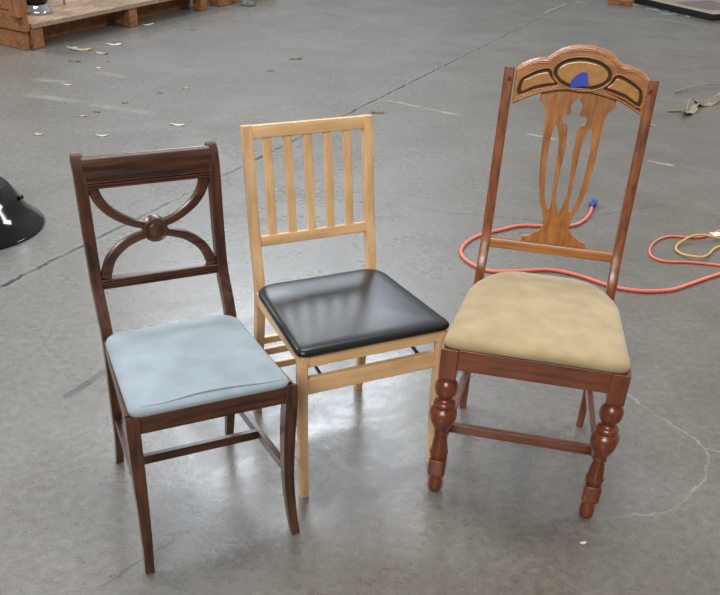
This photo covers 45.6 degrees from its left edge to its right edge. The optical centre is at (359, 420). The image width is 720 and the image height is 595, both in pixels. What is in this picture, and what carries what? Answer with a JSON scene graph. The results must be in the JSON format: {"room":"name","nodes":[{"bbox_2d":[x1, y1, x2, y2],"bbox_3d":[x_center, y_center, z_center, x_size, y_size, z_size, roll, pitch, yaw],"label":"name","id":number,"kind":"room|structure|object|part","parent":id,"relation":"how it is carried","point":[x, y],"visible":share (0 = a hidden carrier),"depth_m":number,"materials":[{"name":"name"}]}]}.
{"room":"warehouse","nodes":[
{"label":"warehouse","id":0,"kind":"room"},
{"bbox_2d":[0,0,719,594],"bbox_3d":[0.167,-3.197,7.509,28.000,0.200,28.000,3,35,0],"label":"floor","id":1,"kind":"structure","parent":0,"point":[504,518],"depth_m":3.39,"materials":[{"name":"concrete"}]},
{"bbox_2d":[0,176,44,249],"bbox_3d":[-1.737,-0.968,3.719,0.664,0.269,0.664,3,35,0],"label":"lampshade","id":2,"kind":"object","parent":1,"relation":"on","point":[20,220],"visible":1,"depth_m":3.70,"materials":[{"name":"black metal"}]},
{"bbox_2d":[70,47,91,50],"bbox_3d":[-2.192,-2.918,6.732,0.164,0.018,0.079,-10,37,-19],"label":"leaf","id":3,"kind":"object","parent":1,"relation":"on","point":[73,48],"visible":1,"depth_m":6.73,"materials":[{"name":"beige plant"}]},
{"bbox_2d":[0,0,206,49],"bbox_3d":[-2.464,-3.861,7.603,1.158,0.560,2.626,18,37,21],"label":"wooden pallet","id":4,"kind":"object","parent":1,"relation":"on","point":[20,30],"visible":0.97,"depth_m":7.14,"materials":[{"name":"brown wood"}]},
{"bbox_3d":[-2.586,-3.185,6.401,0.115,0.320,0.065,22,39,25],"label":"corner post","id":5,"kind":"part","parent":4,"relation":"part of","materials":[{"name":"brown wood"}]},
{"bbox_2d":[26,0,52,15],"bbox_3d":[-2.624,-3.432,6.865,0.276,0.307,0.276,3,35,0],"label":"pot","id":6,"kind":"object","parent":4,"relation":"on","point":[35,7],"visible":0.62,"depth_m":6.84,"materials":[{"name":"silver metal"}]},
{"bbox_2d":[69,141,299,574],"bbox_3d":[-0.429,-0.158,2.109,0.403,0.884,0.513,-13,38,-22],"label":"dining chair","id":7,"kind":"object","parent":1,"relation":"on","point":[161,377],"visible":1,"depth_m":2.05,"materials":[{"name":"brown wood"}]},
{"bbox_3d":[-0.655,-0.225,2.190,0.028,0.884,0.132,-13,38,-22],"label":"post","id":8,"kind":"part","parent":7,"relation":"part of","materials":[{"name":"brown wood"}]},
{"bbox_3d":[-0.575,-0.511,2.067,0.151,0.122,0.021,-11,37,-19],"label":"lattice arm","id":9,"kind":"part","parent":7,"relation":"part of","materials":[{"name":"brown wood"}]},
{"bbox_3d":[-0.567,-0.090,2.019,0.022,0.044,0.356,-10,37,-19],"label":"rail","id":10,"kind":"part","parent":7,"relation":"part of","materials":[{"name":"brown wood"}]},
{"bbox_3d":[-0.575,-0.412,2.124,0.151,0.112,0.024,-17,39,-27],"label":"lattice arm","id":11,"kind":"part","parent":7,"relation":"part of","materials":[{"name":"brown wood"}]},
{"bbox_3d":[-0.510,0.177,1.994,0.033,0.456,0.059,-13,38,-22],"label":"leg","id":12,"kind":"part","parent":7,"relation":"part of","materials":[{"name":"brown wood"}]},
{"bbox_3d":[-0.506,-0.604,2.047,0.304,0.073,0.032,-13,38,-22],"label":"rail","id":13,"kind":"part","parent":7,"relation":"part of","materials":[{"name":"brown wood"}]},
{"bbox_3d":[-0.506,-0.369,2.179,0.304,0.026,0.024,-13,38,-22],"label":"rail","id":14,"kind":"part","parent":7,"relation":"part of","materials":[{"name":"brown wood"}]},
{"bbox_3d":[-0.442,-0.542,2.122,0.151,0.122,0.021,-15,39,-24],"label":"lattice arm","id":15,"kind":"part","parent":7,"relation":"part of","materials":[{"name":"brown wood"}]},
{"bbox_3d":[-0.442,-0.442,2.179,0.151,0.112,0.024,-9,36,-17],"label":"lattice arm","id":16,"kind":"part","parent":7,"relation":"part of","materials":[{"name":"brown wood"}]},
{"bbox_2d":[106,315,288,417],"bbox_3d":[-0.406,-0.150,2.051,0.372,0.037,0.374,-13,38,-22],"label":"seat cushion","id":17,"kind":"object","parent":7,"relation":"on","point":[173,370],"depth_m":1.99,"materials":[{"name":"blue fabric"}]},
{"bbox_3d":[-0.332,-0.027,1.946,0.346,0.044,0.022,-13,38,-22],"label":"rail","id":18,"kind":"part","parent":7,"relation":"part of","materials":[{"name":"brown wood"}]},
{"bbox_3d":[-0.364,-0.292,2.308,0.028,0.884,0.132,-13,38,-22],"label":"post","id":19,"kind":"part","parent":7,"relation":"part of","materials":[{"name":"brown wood"}]},
{"bbox_3d":[-0.255,-0.162,2.147,0.022,0.044,0.356,-16,39,-25],"label":"rail","id":20,"kind":"part","parent":7,"relation":"part of","materials":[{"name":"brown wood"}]},
{"bbox_3d":[-0.174,0.100,2.131,0.033,0.456,0.059,-13,38,-22],"label":"leg","id":21,"kind":"part","parent":7,"relation":"part of","materials":[{"name":"brown wood"}]},
{"bbox_2d":[210,0,241,6],"bbox_3d":[-1.486,-4.598,9.081,0.781,0.180,1.179,18,37,20],"label":"wooden pallet","id":22,"kind":"object","parent":1,"relation":"on","point":[218,3],"visible":0.88,"depth_m":8.59,"materials":[{"name":"brown wood"}]},
{"bbox_2d":[241,0,255,5],"bbox_3d":[-1.130,-4.295,8.646,0.154,0.205,0.147,3,35,0],"label":"stone foot","id":23,"kind":"object","parent":1,"relation":"on","point":[244,2],"visible":1,"depth_m":8.64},
{"bbox_2d":[240,114,448,498],"bbox_3d":[-0.059,-0.319,2.370,0.437,0.879,0.501,-13,38,-22],"label":"folding chair","id":24,"kind":"object","parent":1,"relation":"on","point":[358,314],"visible":0.89,"depth_m":2.31,"materials":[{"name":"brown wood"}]},
{"bbox_3d":[-0.300,-0.387,2.450,0.026,0.879,0.106,-13,38,-22],"label":"post","id":25,"kind":"part","parent":24,"relation":"part of","materials":[{"name":"brown wood"}]},
{"bbox_3d":[-0.210,-0.246,2.281,0.020,0.036,0.385,-12,37,-20],"label":"rail","id":26,"kind":"part","parent":24,"relation":"part of","materials":[{"name":"brown wood"}]},
{"bbox_3d":[-0.150,0.025,2.254,0.025,0.436,0.046,-13,38,-22],"label":"leg","id":27,"kind":"part","parent":24,"relation":"part of","materials":[{"name":"brown wood"}]},
{"bbox_3d":[-0.139,-0.788,2.304,0.350,0.036,0.026,-13,38,-22],"label":"rail","id":28,"kind":"part","parent":24,"relation":"part of","materials":[{"name":"brown wood"}]},
{"bbox_3d":[-0.132,-0.529,2.433,0.338,0.031,0.022,-13,38,-22],"label":"rail","id":29,"kind":"part","parent":24,"relation":"part of","materials":[{"name":"brown wood"}]},
{"bbox_3d":[0.016,-0.461,2.581,0.026,0.879,0.106,-13,38,-22],"label":"post","id":30,"kind":"part","parent":24,"relation":"part of","materials":[{"name":"brown wood"}]},
{"bbox_3d":[0.036,-0.191,2.218,0.380,0.039,0.020,-13,38,-22],"label":"rail","id":31,"kind":"part","parent":24,"relation":"part of","materials":[{"name":"brown wood"}]},
{"bbox_3d":[0.212,-0.060,2.405,0.025,0.436,0.046,-13,38,-22],"label":"leg","id":32,"kind":"part","parent":24,"relation":"part of","materials":[{"name":"brown wood"}]},
{"bbox_2d":[427,44,659,518],"bbox_3d":[0.497,-0.365,2.294,0.494,1.088,0.605,9,35,9],"label":"dining chair","id":33,"kind":"object","parent":1,"relation":"on","point":[531,327],"visible":1,"depth_m":2.26,"materials":[{"name":"brown wood"}]},
{"bbox_3d":[0.219,0.037,2.315,0.074,0.376,0.074,9,35,9],"label":"leg","id":34,"kind":"part","parent":33,"relation":"part of","materials":[{"name":"brown wood"}]},
{"bbox_3d":[0.363,-0.487,2.517,0.027,1.024,0.158,9,35,9],"label":"post","id":35,"kind":"part","parent":33,"relation":"part of","materials":[{"name":"brown wood"}]},
{"bbox_3d":[0.432,-0.126,2.137,0.384,0.060,0.022,9,35,9],"label":"rail","id":36,"kind":"part","parent":33,"relation":"part of","materials":[{"name":"brown wood"}]},
{"bbox_2d":[444,271,629,372],"bbox_3d":[0.483,-0.292,2.291,0.458,0.047,0.479,9,35,9],"label":"seat cushion","id":37,"kind":"object","parent":33,"relation":"on","point":[539,321],"depth_m":2.19,"materials":[{"name":"beige fabric"}]},
{"bbox_3d":[0.472,-0.895,2.269,0.087,0.053,0.015,7,35,6],"label":"carved panel","id":38,"kind":"part","parent":33,"relation":"part of","materials":[{"name":"brown wood"}]},
{"bbox_3d":[0.541,-0.487,2.440,0.356,0.031,0.026,9,35,9],"label":"rail","id":39,"kind":"part","parent":33,"relation":"part of","materials":[{"name":"brown wood"}]},
{"bbox_3d":[0.581,-0.895,2.245,0.344,0.154,0.042,9,35,9],"label":"crest moulding","id":40,"kind":"part","parent":33,"relation":"part of","materials":[{"name":"brown wood"}]},
{"bbox_3d":[0.582,-0.905,2.238,0.132,0.061,0.020,9,35,9],"label":"carved panel","id":41,"kind":"part","parent":33,"relation":"part of","materials":[{"name":"brown wood"}]},
{"bbox_3d":[0.584,-0.901,2.255,0.344,0.154,0.045,9,35,9],"label":"crest rail","id":42,"kind":"part","parent":33,"relation":"part of","materials":[{"name":"brown wood"}]},
{"bbox_3d":[0.628,0.105,2.248,0.074,0.376,0.074,9,35,9],"label":"leg","id":43,"kind":"part","parent":33,"relation":"part of","materials":[{"name":"brown wood"}]},
{"bbox_3d":[0.725,-0.427,2.457,0.027,1.024,0.158,9,35,9],"label":"post","id":44,"kind":"part","parent":33,"relation":"part of","materials":[{"name":"brown wood"}]},
{"bbox_3d":[0.687,-0.860,2.233,0.087,0.053,0.015,11,35,12],"label":"carved panel","id":45,"kind":"part","parent":33,"relation":"part of","materials":[{"name":"brown wood"}]},
{"bbox_2d":[459,199,719,292],"bbox_3d":[1.314,-0.851,3.990,1.835,0.031,0.965,-13,38,-22],"label":"extension cord","id":46,"kind":"object","parent":1,"relation":"on","point":[593,202],"visible":0.88,"depth_m":3.65,"materials":[{"name":"orange rubber"}]},
{"bbox_2d":[589,199,596,206],"bbox_3d":[1.181,-1.099,4.340,0.047,0.030,0.086,3,35,0],"label":"socket","id":47,"kind":"object","parent":46,"relation":"attached to","point":[593,202],"depth_m":4.32,"materials":[{"name":"blue plastic"}]},
{"bbox_2d":[608,0,633,5],"bbox_3d":[2.994,-4.803,9.832,0.266,0.050,0.200,15,36,17],"label":"wooden board","id":48,"kind":"object","parent":1,"relation":"on","point":[618,2],"visible":1,"depth_m":9.75,"materials":[{"name":"brown wood"}]},
{"bbox_2d":[634,0,719,19],"bbox_3d":[3.803,-4.919,10.047,1.200,0.055,1.900,-16,39,-25],"label":"framed panel","id":49,"kind":"object","parent":1,"relation":"on","point":[706,9],"visible":1,"depth_m":9.58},
{"bbox_2d":[648,229,719,265],"bbox_3d":[1.915,-0.853,4.056,1.295,0.010,0.564,-21,41,-31],"label":"extension cord","id":50,"kind":"object","parent":1,"relation":"on","point":[667,236],"visible":0.92,"depth_m":3.83,"materials":[{"name":"orange rubber"}]},
{"bbox_2d":[668,93,719,113],"bbox_3d":[2.539,-2.318,6.149,1.040,0.100,0.150,-26,44,-35],"label":"dried plant","id":51,"kind":"object","parent":1,"relation":"on","point":[692,109],"visible":1,"depth_m":6.06,"materials":[{"name":"beige plant"}]},
{"bbox_3d":[2.291,-2.152,5.939,0.064,0.044,0.320,27,41,30],"label":"blade","id":52,"kind":"part","parent":51,"relation":"part of","materials":[{"name":"beige plant"}]},
{"bbox_3d":[2.496,-2.306,6.128,0.411,0.100,0.079,-15,38,-24],"label":"blade","id":53,"kind":"part","parent":51,"relation":"part of","materials":[{"name":"beige plant"}]},
{"bbox_2d":[675,234,719,257],"bbox_3d":[1.800,-0.833,4.000,0.771,0.032,0.213,-9,36,-17],"label":"cord","id":54,"kind":"object","parent":1,"relation":"on","point":[694,235],"visible":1,"depth_m":3.94,"materials":[{"name":"rubber"}]},
{"bbox_2d":[675,84,719,91],"bbox_3d":[2.653,-2.542,6.546,0.685,0.020,0.104,-11,37,-19],"label":"twig","id":55,"kind":"object","parent":1,"relation":"on","point":[702,84],"visible":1,"depth_m":6.53,"materials":[{"name":"grey plant"}]},
{"bbox_2d":[710,232,719,235],"bbox_3d":[1.711,-0.886,4.083,0.078,0.002,0.045,-6,35,-12],"label":"tag","id":56,"kind":"object","parent":1,"relation":"on","point":[714,233],"visible":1,"depth_m":4.08,"materials":[{"name":"white"}]}
]}

